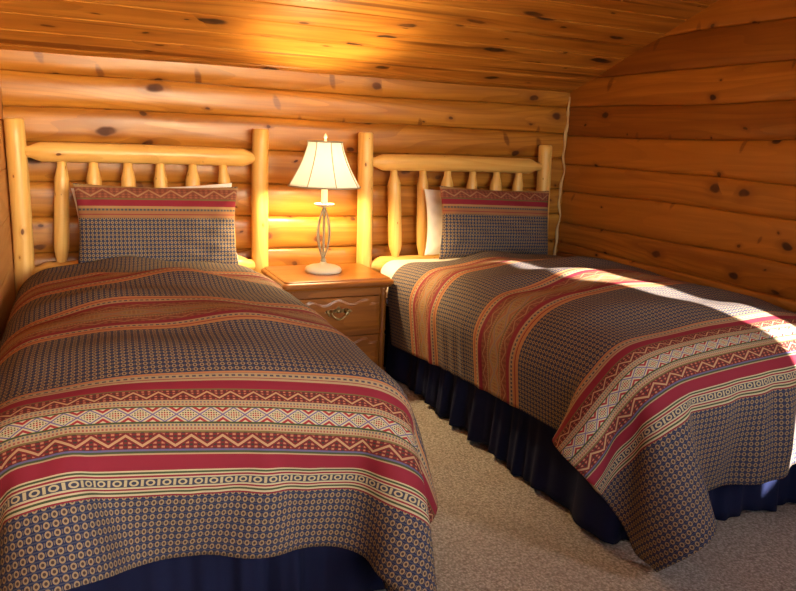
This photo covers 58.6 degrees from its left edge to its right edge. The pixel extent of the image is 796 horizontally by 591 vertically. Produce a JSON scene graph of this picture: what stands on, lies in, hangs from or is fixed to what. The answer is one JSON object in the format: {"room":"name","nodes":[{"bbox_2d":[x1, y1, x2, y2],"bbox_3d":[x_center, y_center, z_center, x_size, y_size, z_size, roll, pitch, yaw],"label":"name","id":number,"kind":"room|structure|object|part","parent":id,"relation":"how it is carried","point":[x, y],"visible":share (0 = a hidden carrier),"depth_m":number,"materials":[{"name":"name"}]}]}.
{"room":"log cabin bedroom","nodes":[
{"label":"log cabin bedroom","id":0,"kind":"room"},
{"bbox_2d":[0,80,15,341],"bbox_3d":[-0.752,-0.712,0.836,0.100,3.227,4.640,-3,14,-24],"label":"wall","id":1,"kind":"structure","parent":0,"point":[7,277],"depth_m":2.74,"materials":[{"name":"brown wood"}]},
{"bbox_2d":[0,49,569,265],"bbox_3d":[-0.365,-0.418,3.630,3.037,1.492,0.154,-3,14,-24],"label":"wall","id":2,"kind":"structure","parent":0,"point":[58,97],"depth_m":3.40,"materials":[{"name":"brown wood"}]},
{"bbox_2d":[553,97,570,254],"bbox_3d":[0.940,-0.638,4.085,0.024,0.976,0.035,12,15,36],"label":"trim","id":3,"kind":"structure","parent":2,"relation":"attached to","point":[568,107],"depth_m":4.07,"materials":[{"name":"brown wood"}]},
{"bbox_2d":[0,0,718,92],"bbox_3d":[0.647,-1.426,1.239,3.057,1.808,4.794,-3,14,-24],"label":"ceiling","id":4,"kind":"structure","parent":0,"point":[544,45],"depth_m":3.03,"materials":[{"name":"brown wood"}]},
{"bbox_2d":[376,367,795,590],"bbox_3d":[0.523,0.795,1.780,3.037,0.060,4.640,-3,14,-24],"label":"floor","id":5,"kind":"structure","parent":0,"point":[491,530],"depth_m":2.03,"materials":[{"name":"carpet"}]},
{"bbox_2d":[3,118,268,295],"bbox_3d":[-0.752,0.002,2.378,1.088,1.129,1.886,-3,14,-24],"label":"headboard","id":6,"kind":"object","parent":5,"relation":"on","point":[18,152],"visible":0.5,"depth_m":3.00,"materials":[{"name":"brown wood"}]},
{"bbox_3d":[-1.572,-0.164,2.974,0.089,1.128,0.082,-3,14,-24],"label":"post","id":7,"kind":"part","parent":6,"relation":"part of","materials":[{"name":"brown wood"}]},
{"bbox_3d":[-1.092,-0.613,3.084,0.965,0.086,0.084,-3,14,-24],"label":"rail","id":8,"kind":"part","parent":6,"relation":"part of","materials":[{"name":"brown wood"}]},
{"bbox_3d":[-1.119,-0.122,3.190,0.956,0.094,0.093,-3,14,-24],"label":"rail","id":9,"kind":"part","parent":6,"relation":"part of","materials":[{"name":"brown wood"}]},
{"bbox_2d":[65,546,384,590],"bbox_3d":[-0.747,0.417,2.353,0.982,0.318,1.826,-3,14,-24],"label":"bed skirt","id":10,"kind":"object","parent":6,"relation":"attached to","point":[319,568],"visible":0.04,"depth_m":1.60,"materials":[{"name":"blue fabric"}]},
{"bbox_3d":[-0.658,-0.215,3.378,0.086,1.129,0.082,-3,14,-24],"label":"post","id":11,"kind":"part","parent":6,"relation":"part of","materials":[{"name":"brown wood"}]},
{"bbox_3d":[-0.757,0.157,2.345,0.847,0.196,1.795,-3,14,-24],"label":"mattress","id":12,"kind":"object","parent":6,"relation":"on","visible":0},
{"bbox_2d":[71,183,237,257],"bbox_3d":[-1.035,-0.304,3.069,0.676,0.368,0.128,-3,14,-24],"label":"pillow","id":13,"kind":"object","parent":12,"relation":"on","point":[225,184],"visible":0.07,"depth_m":3.12,"materials":[{"name":"white fabric"}]},
{"bbox_2d":[73,183,238,264],"bbox_3d":[-0.982,-0.276,2.933,0.650,0.363,0.159,-3,14,-24],"label":"pillow","id":14,"kind":"object","parent":12,"relation":"on","point":[166,224],"visible":0.77,"depth_m":2.88,"materials":[{"name":"fabric"}]},
{"bbox_2d":[0,256,437,590],"bbox_3d":[-0.617,0.291,2.160,1.108,0.650,1.833,-3,14,-24],"label":"comforter","id":15,"kind":"object","parent":12,"relation":"on","point":[152,410],"visible":1,"depth_m":1.55,"materials":[{"name":"fabric"}]},
{"bbox_2d":[261,263,393,371],"bbox_3d":[-0.337,0.139,3.278,0.508,0.505,0.410,-3,14,-24],"label":"nightstand","id":16,"kind":"object","parent":5,"relation":"on","point":[352,300],"visible":0.57,"depth_m":3.13,"materials":[{"name":"brown wood"}]},
{"bbox_2d":[288,133,360,274],"bbox_3d":[-0.328,-0.409,3.161,0.322,0.615,0.322,2,12,-2],"label":"table lamp","id":17,"kind":"object","parent":16,"relation":"on","point":[324,165],"visible":1,"depth_m":3.05,"materials":[{"name":"beige paint"}]},
{"bbox_3d":[-0.334,-0.276,3.191,0.026,0.252,0.026,-3,14,-24],"label":"stem","id":18,"kind":"part","parent":17,"relation":"part of","materials":[{"name":"beige paint"}]},
{"bbox_3d":[-0.321,-0.578,3.124,0.326,0.194,0.326,-3,14,-24],"label":"lamp shade","id":19,"kind":"part","parent":17,"relation":"part of","materials":[{"name":"white fabric"}]},
{"bbox_3d":[-0.256,0.077,3.087,0.124,0.060,0.023,-3,14,-24],"label":"handle","id":20,"kind":"part","parent":16,"relation":"part of","materials":[{"name":"gold metal"}]},
{"bbox_3d":[-0.313,0.058,3.213,0.392,0.152,0.260,-3,14,-24],"label":"drawer","id":21,"kind":"part","parent":16,"relation":"part of","materials":[{"name":"brown wood"}]},
{"bbox_3d":[-0.320,0.233,3.252,0.392,0.151,0.260,-3,14,-24],"label":"drawer","id":22,"kind":"part","parent":16,"relation":"part of","materials":[{"name":"brown wood"}]},
{"bbox_2d":[356,132,551,305],"bbox_3d":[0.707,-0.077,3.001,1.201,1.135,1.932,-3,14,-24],"label":"headboard","id":23,"kind":"object","parent":5,"relation":"on","point":[393,163],"visible":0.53,"depth_m":3.62,"materials":[{"name":"brown wood"}]},
{"bbox_3d":[-0.174,-0.245,3.592,0.089,1.132,0.082,-3,14,-24],"label":"post","id":24,"kind":"part","parent":23,"relation":"part of","materials":[{"name":"brown wood"}]},
{"bbox_3d":[0.333,-0.180,3.839,1.069,0.094,0.094,-3,14,-24],"label":"rail","id":25,"kind":"part","parent":23,"relation":"part of","materials":[{"name":"brown wood"}]},
{"bbox_2d":[381,258,459,296],"bbox_3d":[0.688,0.080,2.961,0.938,0.196,1.840,-3,14,-24],"label":"mattress","id":26,"kind":"object","parent":23,"relation":"on","point":[392,266],"visible":0.12,"depth_m":3.50,"materials":[{"name":"white fabric"}]},
{"bbox_2d":[424,189,441,254],"bbox_3d":[0.411,-0.379,3.709,0.607,0.343,0.123,-3,14,-24],"label":"pillow","id":27,"kind":"object","parent":26,"relation":"on","point":[433,197],"visible":0.23,"depth_m":3.59,"materials":[{"name":"white fabric"}]},
{"bbox_2d":[439,186,548,258],"bbox_3d":[0.500,-0.360,3.584,0.656,0.373,0.158,-3,14,-24],"label":"pillow","id":28,"kind":"object","parent":26,"relation":"on","point":[474,221],"visible":0.9,"depth_m":3.51,"materials":[{"name":"fabric"}]},
{"bbox_2d":[388,251,795,571],"bbox_3d":[0.786,0.224,2.737,1.296,0.644,1.854,-3,14,-24],"label":"comforter","id":29,"kind":"object","parent":26,"relation":"on","point":[663,393],"visible":1,"depth_m":2.08,"materials":[{"name":"fabric"}]},
{"bbox_3d":[0.322,-0.688,3.712,1.016,0.086,0.084,-3,14,-24],"label":"rail","id":30,"kind":"part","parent":23,"relation":"part of","materials":[{"name":"brown wood"}]},
{"bbox_3d":[0.818,-0.288,4.035,0.140,1.109,0.082,-3,14,-24],"label":"post","id":31,"kind":"part","parent":23,"relation":"part of","materials":[{"name":"brown wood"}]},
{"bbox_2d":[383,298,795,544],"bbox_3d":[0.699,0.341,2.970,1.069,0.316,1.863,-3,14,-24],"label":"bed skirt","id":32,"kind":"object","parent":23,"relation":"attached to","point":[512,435],"visible":0.32,"depth_m":2.35,"materials":[{"name":"blue fabric"}]},
{"bbox_2d":[556,0,795,312],"bbox_3d":[1.925,-0.814,2.034,0.145,3.142,4.640,-3,14,-24],"label":"wall","id":33,"kind":"structure","parent":0,"point":[680,156],"depth_m":3.19,"materials":[{"name":"brown wood"}]}
]}

